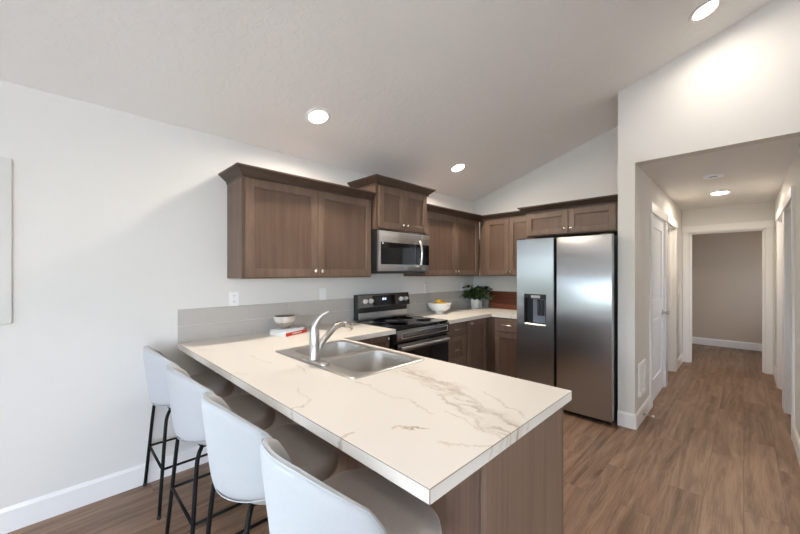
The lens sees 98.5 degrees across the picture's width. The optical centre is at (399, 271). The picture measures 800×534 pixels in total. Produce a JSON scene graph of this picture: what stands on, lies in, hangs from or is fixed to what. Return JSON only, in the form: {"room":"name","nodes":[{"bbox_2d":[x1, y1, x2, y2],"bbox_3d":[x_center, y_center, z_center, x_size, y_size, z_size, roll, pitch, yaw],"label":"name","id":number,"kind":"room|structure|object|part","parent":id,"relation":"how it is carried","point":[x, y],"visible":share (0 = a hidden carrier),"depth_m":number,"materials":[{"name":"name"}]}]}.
{"room":"kitchen","nodes":[
{"label":"kitchen","id":0,"kind":"room"},
{"bbox_2d":[0,80,473,508],"bbox_3d":[-2.143,0.069,1.990,0.150,2.700,9.290,0,0,45],"label":"wall","id":1,"kind":"structure","parent":0,"point":[119,218],"depth_m":2.17,"materials":[{"name":"white paint"}]},
{"bbox_2d":[0,157,11,324],"bbox_3d":[-2.253,-0.169,1.763,0.013,0.905,0.355,0,0,45],"label":"canvas","id":2,"kind":"object","parent":1,"relation":"attached to","point":[5,163],"visible":1,"depth_m":1.87,"materials":[{"name":"white fabric"}]},
{"bbox_2d":[0,446,208,533],"bbox_3d":[-3.307,1.351,0.707,0.015,0.135,5.530,0,0,45],"label":"baseboard","id":3,"kind":"structure","parent":1,"relation":"attached to","point":[20,515],"depth_m":2.10,"materials":[{"name":"white"}]},
{"bbox_2d":[229,291,238,305],"bbox_3d":[-1.308,0.211,2.714,0.009,0.116,0.074,0,0,45],"label":"wall outlet","id":4,"kind":"object","parent":1,"relation":"attached to","point":[233,296],"visible":1,"depth_m":2.71,"materials":[{"name":"white plastic"}]},
{"bbox_2d":[218,162,376,278],"bbox_3d":[-0.806,-0.352,2.950,0.384,0.802,1.270,0,0,45],"label":"upper cabinet","id":5,"kind":"object","parent":1,"relation":"attached to","point":[280,224],"visible":1,"depth_m":2.73,"materials":[{"name":"brown wood"}]},
{"bbox_3d":[-0.903,-0.321,2.683,0.021,0.716,0.587,0,0,45],"label":"door","id":6,"kind":"part","parent":5,"relation":"part of","materials":[{"name":"brown wood"}]},
{"bbox_3d":[-0.806,-0.716,2.950,0.384,0.074,1.270,0,0,45],"label":"crown moulding","id":7,"kind":"part","parent":5,"relation":"part of","materials":[{"name":"brown wood"}]},
{"bbox_3d":[-0.487,-0.321,3.100,0.021,0.716,0.579,0,0,45],"label":"door","id":8,"kind":"part","parent":5,"relation":"part of","materials":[{"name":"brown wood"}]},
{"bbox_2d":[319,288,325,299],"bbox_3d":[-0.736,0.211,3.287,0.010,0.116,0.074,0,0,45],"label":"light switch","id":9,"kind":"object","parent":1,"relation":"attached to","point":[322,291],"visible":1,"depth_m":3.28,"materials":[{"name":"white plastic"}]},
{"bbox_2d":[178,290,508,342],"bbox_3d":[0.145,0.386,3.405,1.090,0.236,3.792,0,0,45],"label":"backsplash","id":10,"kind":"structure","parent":1,"relation":"attached to","point":[197,324],"depth_m":2.90,"materials":[{"name":"grey tile"}]},
{"bbox_2d":[347,174,435,234],"bbox_3d":[-0.069,-0.659,3.644,0.446,0.493,0.873,0,0,45],"label":"upper cabinet","id":11,"kind":"object","parent":1,"relation":"attached to","point":[397,205],"visible":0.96,"depth_m":3.46,"materials":[{"name":"brown wood"}]},
{"bbox_3d":[-0.083,-0.628,3.417,0.021,0.406,0.342,0,0,45],"label":"door","id":12,"kind":"part","parent":11,"relation":"part of","materials":[{"name":"brown wood"}]},
{"bbox_3d":[-0.069,-0.869,3.644,0.446,0.075,0.873,0,0,45],"label":"crown moulding","id":13,"kind":"part","parent":11,"relation":"part of","materials":[{"name":"brown wood"}]},
{"bbox_2d":[371,229,428,273],"bbox_3d":[-0.064,-0.198,3.636,0.463,0.427,0.752,0,0,45],"label":"microwave","id":14,"kind":"object","parent":11,"relation":"attached to","point":[392,252],"visible":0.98,"depth_m":3.44,"materials":[{"name":"silver metal"}]},
{"bbox_3d":[0.007,-0.203,3.474,0.025,0.389,0.611,0,0,45],"label":"door","id":15,"kind":"part","parent":14,"relation":"part of","materials":[{"name":"silver metal"}]},
{"bbox_3d":[0.217,-0.187,3.632,0.060,0.291,0.022,0,0,45],"label":"handle","id":16,"kind":"part","parent":14,"relation":"part of","materials":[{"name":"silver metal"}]},
{"bbox_3d":[0.270,-0.203,3.738,0.025,0.389,0.128,0,0,45],"label":"control panel","id":17,"kind":"part","parent":14,"relation":"part of","materials":[{"name":"black glass"}]},
{"bbox_3d":[0.165,-0.628,3.665,0.021,0.406,0.348,0,0,45],"label":"door","id":18,"kind":"part","parent":11,"relation":"part of","materials":[{"name":"brown wood"}]},
{"bbox_2d":[424,284,427,292],"bbox_3d":[0.332,0.211,4.358,0.009,0.116,0.074,0,0,45],"label":"wall outlet","id":19,"kind":"object","parent":1,"relation":"attached to","point":[425,285],"visible":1,"depth_m":4.35,"materials":[{"name":"white plastic"}]},
{"bbox_2d":[403,204,481,275],"bbox_3d":[0.592,-0.352,4.351,0.384,0.802,1.178,0,0,45],"label":"upper cabinet","id":20,"kind":"object","parent":1,"relation":"attached to","point":[453,234],"visible":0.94,"depth_m":4.22,"materials":[{"name":"brown wood"}]},
{"bbox_3d":[0.480,-0.321,4.069,0.021,0.716,0.590,0,0,45],"label":"door","id":21,"kind":"part","parent":20,"relation":"part of","materials":[{"name":"brown wood"}]},
{"bbox_3d":[0.701,-0.716,4.241,0.075,0.074,1.178,0,0,45],"label":"crown moulding","id":22,"kind":"part","parent":20,"relation":"part of","materials":[{"name":"brown wood"}]},
{"bbox_3d":[0.869,-0.321,4.459,0.021,0.716,0.500,0,0,45],"label":"door","id":23,"kind":"part","parent":20,"relation":"part of","materials":[{"name":"brown wood"}]},
{"bbox_2d":[0,0,799,209],"bbox_3d":[2.033,-1.757,1.114,7.300,1.544,13.950,0,0,45],"label":"ceiling","id":24,"kind":"structure","parent":0,"point":[412,91],"depth_m":2.41,"materials":[{"name":"white paint"}]},
{"bbox_2d":[305,108,330,124],"bbox_3d":[-0.633,-1.198,2.660,0.185,0.063,0.194,0,0,45],"label":"ceiling light","id":25,"kind":"object","parent":24,"relation":"attached to","point":[315,116],"visible":1,"depth_m":2.65,"materials":[{"name":"white plastic"}]},
{"bbox_2d":[450,163,465,171],"bbox_3d":[0.667,-1.199,3.961,0.185,0.063,0.194,0,0,45],"label":"ceiling light","id":26,"kind":"object","parent":24,"relation":"attached to","point":[458,167],"visible":1,"depth_m":3.95,"materials":[{"name":"white plastic"}]},
{"bbox_2d":[688,0,722,22],"bbox_3d":[2.172,-1.863,2.452,0.185,0.063,0.194,0,0,45],"label":"ceiling light","id":27,"kind":"object","parent":24,"relation":"attached to","point":[708,7],"visible":1,"depth_m":2.45,"materials":[{"name":"white plastic"}]},
{"bbox_2d":[703,173,724,180],"bbox_3d":[3.202,-0.965,3.518,0.168,0.040,0.168,0,0,45],"label":"smoke detector","id":28,"kind":"object","parent":24,"relation":"attached to","point":[717,176],"visible":1,"depth_m":3.48,"materials":[{"name":"white plastic"}]},
{"bbox_2d":[710,190,729,194],"bbox_3d":[3.916,-0.968,4.215,0.176,0.034,0.176,0,0,45],"label":"recessed light","id":29,"kind":"object","parent":24,"relation":"in","point":[720,192],"visible":1,"depth_m":4.18,"materials":[{"name":"white plastic"}]},
{"bbox_2d":[6,344,799,533],"bbox_3d":[2.175,1.479,1.256,7.300,0.120,14.350,0,0,45],"label":"floor","id":30,"kind":"structure","parent":0,"point":[716,454],"depth_m":2.39,"materials":[{"name":"brown wood"}]},
{"bbox_2d":[143,345,232,519],"bbox_3d":[-1.398,0.940,2.276,0.503,0.958,0.478,0,0,45],"label":"bar stool","id":31,"kind":"object","parent":30,"relation":"on","point":[155,362],"visible":0.58,"depth_m":2.07,"materials":[{"name":"beige fabric"}]},
{"bbox_3d":[-1.646,1.119,2.288,0.115,0.591,0.020,0,0,1],"label":"leg","id":32,"kind":"part","parent":31,"relation":"part of","materials":[{"name":"black metal"}]},
{"bbox_3d":[-1.525,1.154,2.149,0.393,0.015,0.015,0,0,45],"label":"foot rail","id":33,"kind":"part","parent":31,"relation":"part of","materials":[{"name":"black metal"}]},
{"bbox_3d":[-1.500,0.641,2.174,0.494,0.360,0.189,0,0,45],"label":"backrest","id":34,"kind":"part","parent":31,"relation":"part of","materials":[{"name":"beige fabric"}]},
{"bbox_3d":[-1.532,1.154,2.418,0.371,0.015,0.015,0,0,-44],"label":"foot rail","id":35,"kind":"part","parent":31,"relation":"part of","materials":[{"name":"black metal"}]},
{"bbox_3d":[-1.386,1.119,2.029,0.021,0.590,0.114,0,0,-1],"label":"leg","id":36,"kind":"part","parent":31,"relation":"part of","materials":[{"name":"black metal"}]},
{"bbox_3d":[-1.257,1.154,2.143,0.015,0.015,0.371,0,0,44],"label":"foot rail","id":37,"kind":"part","parent":31,"relation":"part of","materials":[{"name":"black metal"}]},
{"bbox_3d":[-1.368,0.776,2.306,0.464,0.091,0.393,0,0,45],"label":"seat","id":38,"kind":"part","parent":31,"relation":"part of","materials":[{"name":"beige fabric"}]},
{"bbox_2d":[165,364,274,533],"bbox_3d":[-0.954,0.940,1.833,0.503,0.958,0.478,0,0,45],"label":"bar stool","id":39,"kind":"object","parent":30,"relation":"on","point":[185,394],"visible":0.67,"depth_m":1.63,"materials":[{"name":"white plastic"}]},
{"bbox_3d":[-1.201,1.119,1.845,0.115,0.591,0.020,0,0,1],"label":"leg","id":40,"kind":"part","parent":39,"relation":"part of","materials":[{"name":"black metal"}]},
{"bbox_3d":[-1.081,1.154,1.706,0.393,0.015,0.015,0,0,45],"label":"foot rail","id":41,"kind":"part","parent":39,"relation":"part of","materials":[{"name":"black metal"}]},
{"bbox_3d":[-1.056,0.641,1.731,0.494,0.360,0.189,0,0,45],"label":"backrest","id":42,"kind":"part","parent":39,"relation":"part of","materials":[{"name":"beige fabric"}]},
{"bbox_3d":[-1.087,1.154,1.974,0.371,0.015,0.015,0,0,-44],"label":"foot rail","id":43,"kind":"part","parent":39,"relation":"part of","materials":[{"name":"black metal"}]},
{"bbox_3d":[-0.941,1.119,1.585,0.021,0.590,0.114,0,0,-1],"label":"leg","id":44,"kind":"part","parent":39,"relation":"part of","materials":[{"name":"black metal"}]},
{"bbox_3d":[-0.812,1.154,1.700,0.015,0.015,0.371,0,0,44],"label":"foot rail","id":45,"kind":"part","parent":39,"relation":"part of","materials":[{"name":"black metal"}]},
{"bbox_3d":[-0.924,0.776,1.863,0.464,0.091,0.393,0,0,45],"label":"seat","id":46,"kind":"part","parent":39,"relation":"part of","materials":[{"name":"white plastic"}]},
{"bbox_2d":[202,392,337,533],"bbox_3d":[-0.538,0.940,1.418,0.503,0.958,0.478,0,0,45],"label":"bar stool","id":47,"kind":"object","parent":30,"relation":"on","point":[233,443],"visible":0.82,"depth_m":1.21,"materials":[{"name":"beige fabric"}]},
{"bbox_3d":[-0.786,1.119,1.430,0.115,0.591,0.020,0,0,1],"label":"leg","id":48,"kind":"part","parent":47,"relation":"part of","materials":[{"name":"black metal"}]},
{"bbox_3d":[-0.640,0.641,1.316,0.494,0.360,0.189,0,0,45],"label":"backrest","id":49,"kind":"part","parent":47,"relation":"part of","materials":[{"name":"white plastic"}]},
{"bbox_3d":[-0.526,1.119,1.171,0.021,0.590,0.114,0,0,-1],"label":"leg","id":50,"kind":"part","parent":47,"relation":"part of","materials":[{"name":"black metal"}]},
{"bbox_3d":[-0.672,1.154,1.560,0.371,0.015,0.015,0,0,-44],"label":"foot rail","id":51,"kind":"part","parent":47,"relation":"part of","materials":[{"name":"black metal"}]},
{"bbox_3d":[-0.508,0.776,1.448,0.464,0.091,0.393,0,0,45],"label":"seat","id":52,"kind":"part","parent":47,"relation":"part of","materials":[{"name":"beige fabric"}]},
{"bbox_2d":[260,437,441,533],"bbox_3d":[-0.156,0.940,1.037,0.503,0.958,0.478,0,0,45],"label":"bar stool","id":53,"kind":"object","parent":30,"relation":"on","point":[355,501],"visible":0.99,"depth_m":0.87,"materials":[{"name":"beige fabric"}]},
{"bbox_3d":[-0.258,0.641,0.935,0.494,0.360,0.189,0,0,45],"label":"backrest","id":54,"kind":"part","parent":53,"relation":"part of","materials":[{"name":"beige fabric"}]},
{"bbox_3d":[-0.126,0.776,1.067,0.464,0.091,0.393,0,0,45],"label":"seat","id":55,"kind":"part","parent":53,"relation":"part of","materials":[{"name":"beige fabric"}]},
{"bbox_2d":[357,335,389,348],"bbox_3d":[-0.494,0.982,3.076,0.647,0.874,0.578,0,0,45],"label":"base cabinet","id":56,"kind":"object","parent":30,"relation":"on","point":[383,341],"visible":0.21,"depth_m":2.98,"materials":[{"name":"brown wood"}]},
{"bbox_2d":[229,383,562,533],"bbox_3d":[-0.337,0.982,2.061,2.303,0.874,0.622,0,0,45],"label":"base cabinet","id":57,"kind":"object","parent":30,"relation":"on","point":[519,490],"visible":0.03,"depth_m":1.19,"materials":[{"name":"brown wood"}]},
{"bbox_2d":[178,322,571,505],"bbox_3d":[-0.224,0.524,2.157,2.330,0.039,1.505,0,0,45],"label":"countertop","id":58,"kind":"structure","parent":57,"relation":"on","point":[426,426],"depth_m":1.32,"materials":[{"name":"stone"}]},
{"bbox_2d":[269,329,306,336],"bbox_3d":[-0.915,0.490,2.823,0.179,0.028,0.235,0,0,25],"label":"book","id":59,"kind":"object","parent":58,"relation":"on","point":[295,332],"visible":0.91,"depth_m":2.74,"materials":[{"name":"white paper"}]},
{"bbox_2d":[270,326,303,332],"bbox_3d":[-0.926,0.468,2.834,0.166,0.016,0.215,0,0,23],"label":"book","id":60,"kind":"object","parent":59,"relation":"on","point":[291,328],"visible":0.88,"depth_m":2.78,"materials":[{"name":"white paper"}]},
{"bbox_2d":[274,315,294,328],"bbox_3d":[-0.949,0.410,2.833,0.171,0.099,0.171,0,0,45],"label":"bowl","id":61,"kind":"object","parent":60,"relation":"on","point":[282,321],"visible":1,"depth_m":2.78,"materials":[{"name":"white ceramic"}]},
{"bbox_2d":[300,311,352,365],"bbox_3d":[-0.400,0.358,2.003,0.256,0.280,0.284,0,0,45],"label":"faucet","id":62,"kind":"object","parent":58,"relation":"on","point":[316,345],"visible":1,"depth_m":1.91,"materials":[{"name":"silver metal"}]},
{"bbox_3d":[-0.478,0.492,1.925,0.256,0.012,0.060,0,0,45],"label":"deck plate","id":63,"kind":"part","parent":62,"relation":"part of","materials":[{"name":"silver metal"}]},
{"bbox_3d":[-0.452,0.277,1.923,0.104,0.117,0.052,0,0,3],"label":"lever","id":64,"kind":"part","parent":62,"relation":"part of","materials":[{"name":"silver metal"}]},
{"bbox_3d":[-0.395,0.375,1.991,0.214,0.165,0.037,0,0,-40],"label":"spout","id":65,"kind":"part","parent":62,"relation":"part of","materials":[{"name":"silver metal"}]},
{"bbox_2d":[275,340,424,378],"bbox_3d":[-0.325,0.597,2.083,0.822,0.195,0.530,0,0,45],"label":"sink","id":66,"kind":"object","parent":58,"relation":"in","point":[347,359],"visible":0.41,"depth_m":2.12,"materials":[{"name":"silver metal"}]},
{"bbox_2d":[295,342,366,357],"bbox_3d":[-0.443,0.598,2.236,0.330,0.193,0.400,0,0,45],"label":"basin","id":67,"kind":"object","parent":66,"relation":"in","point":[331,349],"depth_m":2.40,"materials":[{"name":"silver metal"}]},
{"bbox_2d":[329,351,410,371],"bbox_3d":[-0.167,0.598,1.960,0.330,0.193,0.400,0,0,45],"label":"basin","id":68,"kind":"object","parent":66,"relation":"in","point":[366,361],"depth_m":2.11,"materials":[{"name":"silver metal"}]},
{"bbox_3d":[0.464,0.982,1.248,0.020,0.874,0.602,0,0,45],"label":"panel","id":69,"kind":"part","parent":57,"relation":"part of","materials":[{"name":"brown wood"}]},
{"bbox_3d":[0.674,0.932,1.476,0.044,0.774,0.017,0,0,45],"label":"frame","id":70,"kind":"part","parent":57,"relation":"part of","materials":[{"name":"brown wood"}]},
{"bbox_2d":[354,292,449,361],"bbox_3d":[0.023,0.826,3.524,0.711,1.186,0.770,0,0,45],"label":"range","id":71,"kind":"object","parent":30,"relation":"on","point":[427,337],"visible":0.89,"depth_m":3.48,"materials":[{"name":"black metal"}]},
{"bbox_3d":[-0.171,0.459,3.749,0.006,0.070,0.707,0,0,45],"label":"panel","id":72,"kind":"part","parent":71,"relation":"part of","materials":[{"name":"silver metal"}]},
{"bbox_3d":[-0.158,0.303,3.734,0.046,0.141,0.724,0,0,45],"label":"control panel","id":73,"kind":"part","parent":71,"relation":"part of","materials":[{"name":"silver metal"}]},
{"bbox_2d":[355,315,447,329],"bbox_3d":[0.025,0.508,3.520,0.578,0.021,0.768,0,0,45],"label":"cooktop","id":74,"kind":"object","parent":71,"relation":"in","point":[406,322],"depth_m":3.47,"materials":[{"name":"black glass"}]},
{"bbox_3d":[0.225,0.924,3.321,0.040,0.560,0.752,0,0,45],"label":"oven door","id":75,"kind":"part","parent":71,"relation":"part of","materials":[{"name":"black glass"}]},
{"bbox_3d":[0.254,0.677,3.281,0.041,0.026,0.685,0,0,45],"label":"handle","id":76,"kind":"part","parent":71,"relation":"part of","materials":[{"name":"silver metal"}]},
{"bbox_2d":[446,321,465,365],"bbox_3d":[0.416,0.982,3.986,0.651,0.874,0.408,0,0,45],"label":"base cabinet","id":77,"kind":"object","parent":30,"relation":"on","point":[457,331],"visible":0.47,"depth_m":3.79,"materials":[{"name":"brown wood"}]},
{"bbox_3d":[0.620,0.626,3.789,0.021,0.135,0.350,0,0,45],"label":"drawer","id":78,"kind":"part","parent":77,"relation":"part of","materials":[{"name":"brown wood"}]},
{"bbox_3d":[0.620,0.847,3.789,0.021,0.285,0.350,0,0,45],"label":"drawer","id":79,"kind":"part","parent":77,"relation":"part of","materials":[{"name":"brown wood"}]},
{"bbox_3d":[0.620,1.151,3.789,0.021,0.305,0.350,0,0,45],"label":"drawer","id":80,"kind":"part","parent":77,"relation":"part of","materials":[{"name":"brown wood"}]},
{"bbox_2d":[466,318,486,370],"bbox_3d":[0.725,0.982,4.298,0.647,0.874,0.461,0,0,45],"label":"base cabinet","id":81,"kind":"object","parent":30,"relation":"on","point":[476,330],"visible":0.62,"depth_m":4.08,"materials":[{"name":"brown wood"}]},
{"bbox_2d":[487,317,516,377],"bbox_3d":[1.244,0.982,4.512,1.077,0.874,0.671,0,0,45],"label":"base cabinet","id":82,"kind":"object","parent":30,"relation":"on","point":[501,332],"visible":0.32,"depth_m":4.12,"materials":[{"name":"brown wood"}]},
{"bbox_2d":[403,306,516,323],"bbox_3d":[0.949,0.524,4.216,1.082,0.039,1.509,0,0,45],"label":"countertop","id":83,"kind":"structure","parent":82,"relation":"on","point":[455,315],"depth_m":4.15,"materials":[{"name":"stone"}]},
{"bbox_2d":[427,302,451,313],"bbox_3d":[0.484,0.440,4.227,0.296,0.130,0.296,0,0,45],"label":"fruit bowl","id":84,"kind":"object","parent":83,"relation":"on","point":[437,308],"visible":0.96,"depth_m":4.13,"materials":[{"name":"white ceramic"}]},
{"bbox_2d":[461,285,495,307],"bbox_3d":[1.082,0.342,4.784,0.438,0.326,0.410,0,0,45],"label":"potted plant","id":85,"kind":"object","parent":83,"relation":"on","point":[476,302],"visible":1,"depth_m":4.80,"materials":[{"name":"green plant"}]},
{"bbox_3d":[1.085,0.442,4.879,0.124,0.125,0.124,0,0,45],"label":"pot","id":86,"kind":"part","parent":85,"relation":"part of","materials":[{"name":"white ceramic"}]},
{"bbox_2d":[488,291,516,309],"bbox_3d":[1.546,0.387,4.619,0.780,0.235,0.066,0,0,45],"label":"cutting board","id":87,"kind":"object","parent":83,"relation":"on","point":[502,300],"visible":0.5,"depth_m":4.73,"materials":[{"name":"brown wood"}]},
{"bbox_3d":[1.282,0.631,4.060,0.345,0.145,0.021,0,0,45],"label":"drawer","id":88,"kind":"part","parent":82,"relation":"part of","materials":[{"name":"brown wood"}]},
{"bbox_3d":[1.282,1.012,4.060,0.345,0.585,0.021,0,0,45],"label":"door","id":89,"kind":"part","parent":82,"relation":"part of","materials":[{"name":"brown wood"}]},
{"bbox_2d":[517,232,617,424],"bbox_3d":[1.886,0.528,3.731,0.911,1.782,0.814,0,0,45],"label":"refrigerator","id":90,"kind":"object","parent":30,"relation":"on","point":[567,287],"visible":0.8,"depth_m":3.37,"materials":[{"name":"grey metal"}]},
{"bbox_3d":[1.441,0.510,3.653,0.391,1.718,0.068,0,0,45],"label":"door","id":91,"kind":"part","parent":90,"relation":"part of","materials":[{"name":"silver metal"}]},
{"bbox_3d":[1.468,0.377,3.641,0.033,0.167,0.018,0,0,45],"label":"lever","id":92,"kind":"part","parent":90,"relation":"part of","materials":[{"name":"grey plastic"}]},
{"bbox_3d":[1.497,0.377,3.613,0.033,0.167,0.018,0,0,45],"label":"lever","id":93,"kind":"part","parent":90,"relation":"part of","materials":[{"name":"grey plastic"}]},
{"bbox_3d":[1.773,0.510,3.322,0.492,1.718,0.068,0,0,45],"label":"door","id":94,"kind":"part","parent":90,"relation":"part of","materials":[{"name":"silver metal"}]},
{"bbox_2d":[474,126,617,291],"bbox_3d":[1.860,-0.281,4.466,2.020,3.400,0.130,0,0,45],"label":"wall","id":95,"kind":"structure","parent":0,"point":[590,170],"depth_m":4.25,"materials":[{"name":"white paint"}]},
{"bbox_2d":[480,210,533,275],"bbox_3d":[1.450,-0.352,4.500,0.782,0.802,0.396,0,0,45],"label":"upper cabinet","id":96,"kind":"object","parent":95,"relation":"attached to","point":[500,233],"visible":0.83,"depth_m":4.46,"materials":[{"name":"brown wood"}]},
{"bbox_3d":[1.272,-0.321,4.500,0.330,0.716,0.021,0,0,45],"label":"door","id":97,"kind":"part","parent":96,"relation":"part of","materials":[{"name":"brown wood"}]},
{"bbox_3d":[1.339,-0.716,4.384,0.776,0.074,0.075,0,0,45],"label":"crown moulding","id":98,"kind":"part","parent":96,"relation":"part of","materials":[{"name":"brown wood"}]},
{"bbox_3d":[1.511,-0.321,4.262,0.335,0.716,0.021,0,0,45],"label":"door","id":99,"kind":"part","parent":96,"relation":"part of","materials":[{"name":"brown wood"}]},
{"bbox_2d":[517,194,617,238],"bbox_3d":[1.929,-0.562,3.811,0.990,0.332,0.696,0,0,45],"label":"upper cabinet","id":100,"kind":"object","parent":95,"relation":"attached to","point":[595,215],"visible":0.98,"depth_m":3.55,"materials":[{"name":"brown wood"}]},
{"bbox_3d":[1.597,-0.531,3.753,0.445,0.246,0.021,0,0,45],"label":"door","id":101,"kind":"part","parent":100,"relation":"part of","materials":[{"name":"brown wood"}]},
{"bbox_3d":[1.929,-0.691,3.811,0.990,0.074,0.696,0,0,45],"label":"crown moulding","id":102,"kind":"part","parent":100,"relation":"part of","materials":[{"name":"brown wood"}]},
{"bbox_3d":[1.910,-0.531,3.440,0.429,0.246,0.021,0,0,45],"label":"door","id":103,"kind":"part","parent":100,"relation":"part of","materials":[{"name":"brown wood"}]},
{"bbox_2d":[618,83,681,413],"bbox_3d":[3.249,-0.331,4.335,0.133,3.500,3.333,0,0,45],"label":"wall","id":104,"kind":"structure","parent":0,"point":[636,189],"depth_m":3.18,"materials":[{"name":"white paint"}]},
{"bbox_2d":[617,410,634,429],"bbox_3d":[2.067,1.351,3.150,0.132,0.135,0.015,0,0,45],"label":"baseboard","id":105,"kind":"structure","parent":104,"relation":"attached to","point":[624,419],"depth_m":3.14,"materials":[{"name":"white wood"}]},
{"bbox_2d":[638,359,645,396],"bbox_3d":[2.315,1.009,3.291,0.018,0.310,0.270,0,0,45],"label":"air vent","id":106,"kind":"object","parent":104,"relation":"in","point":[642,365],"visible":1,"depth_m":3.28,"materials":[{"name":"white plastic"}]},
{"bbox_2d":[635,395,650,429],"bbox_3d":[2.357,1.351,3.336,0.015,0.135,0.688,0,0,45],"label":"baseboard","id":107,"kind":"structure","parent":104,"relation":"attached to","point":[645,408],"depth_m":3.27,"materials":[{"name":"white"}]},
{"bbox_2d":[649,202,667,408],"bbox_3d":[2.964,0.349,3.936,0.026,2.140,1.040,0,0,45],"label":"trim","id":108,"kind":"structure","parent":104,"relation":"attached to","point":[655,210],"depth_m":3.61,"materials":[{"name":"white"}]},
{"bbox_2d":[653,217,669,400],"bbox_3d":[2.961,0.402,3.932,0.105,2.010,0.814,0,0,45],"label":"door","id":109,"kind":"structure","parent":104,"relation":"in","point":[658,311],"depth_m":3.99,"materials":[{"name":"white wood"}]},
{"bbox_3d":[2.940,0.402,3.961,0.035,2.010,0.804,0,0,45],"label":"panel","id":110,"kind":"part","parent":109,"relation":"part of","materials":[{"name":"white wood"}]},
{"bbox_2d":[666,214,677,384],"bbox_3d":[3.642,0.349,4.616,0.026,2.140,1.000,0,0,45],"label":"trim","id":111,"kind":"structure","parent":104,"relation":"attached to","point":[672,222],"depth_m":4.90,"materials":[{"name":"white wood"}]},
{"bbox_2d":[677,353,682,369],"bbox_3d":[4.231,1.351,5.214,0.015,0.135,0.700,0,0,45],"label":"baseboard","id":112,"kind":"structure","parent":104,"relation":"attached to","point":[680,358],"depth_m":5.20,"materials":[{"name":"white"}]},
{"bbox_2d":[635,0,799,165],"bbox_3d":[3.879,-0.581,1.440,4.847,4.000,0.125,0,0,45],"label":"wall","id":113,"kind":"structure","parent":0,"point":[740,86],"depth_m":2.68,"materials":[{"name":"white paint"}]},
{"bbox_2d":[692,231,761,343],"bbox_3d":[6.178,0.169,6.563,3.533,2.500,0.120,0,0,45],"label":"wall","id":114,"kind":"structure","parent":0,"point":[726,267],"depth_m":6.50,"materials":[{"name":"beige paint"}]},
{"bbox_2d":[692,337,761,350],"bbox_3d":[6.131,1.351,6.515,3.533,0.135,0.015,0,0,45],"label":"baseboard","id":115,"kind":"structure","parent":114,"relation":"attached to","point":[695,340],"depth_m":6.47,"materials":[{"name":"white"}]},
{"bbox_2d":[682,201,774,372],"bbox_3d":[4.865,0.169,5.161,1.253,2.500,0.120,0,0,45],"label":"wall","id":116,"kind":"structure","parent":0,"point":[759,211],"depth_m":5.01,"materials":[{"name":"white paint"}]},
{"bbox_2d":[682,220,773,374],"bbox_3d":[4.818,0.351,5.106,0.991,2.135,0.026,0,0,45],"label":"trim","id":117,"kind":"structure","parent":116,"relation":"attached to","point":[769,225],"depth_m":4.93,"materials":[{"name":"white wood"}]},
{"bbox_2d":[775,144,799,437],"bbox_3d":[4.091,0.169,3.583,0.120,2.500,3.208,0,0,45],"label":"wall","id":118,"kind":"structure","parent":0,"point":[792,178],"depth_m":2.81,"materials":[{"name":"white paint"}]},
{"bbox_2d":[773,365,775,381],"bbox_3d":[4.922,1.351,4.512,0.015,0.135,0.720,0,0,45],"label":"baseboard","id":119,"kind":"structure","parent":118,"relation":"attached to","point":[774,367],"depth_m":4.58,"materials":[{"name":"white"}]},
{"bbox_2d":[775,203,782,407],"bbox_3d":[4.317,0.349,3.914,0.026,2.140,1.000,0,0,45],"label":"trim","id":120,"kind":"structure","parent":118,"relation":"attached to","point":[779,213],"depth_m":4.19,"materials":[{"name":"white"}]},
{"bbox_2d":[782,186,794,440],"bbox_3d":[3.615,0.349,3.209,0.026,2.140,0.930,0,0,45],"label":"trim","id":121,"kind":"structure","parent":118,"relation":"attached to","point":[789,199],"depth_m":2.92,"materials":[{"name":"white"}]},
{"bbox_2d":[793,426,799,464],"bbox_3d":[3.054,1.351,2.640,0.015,0.135,0.688,0,0,45],"label":"baseboard","id":122,"kind":"structure","parent":118,"relation":"attached to","point":[796,440],"depth_m":2.67,"materials":[{"name":"white wood"}]}
]}

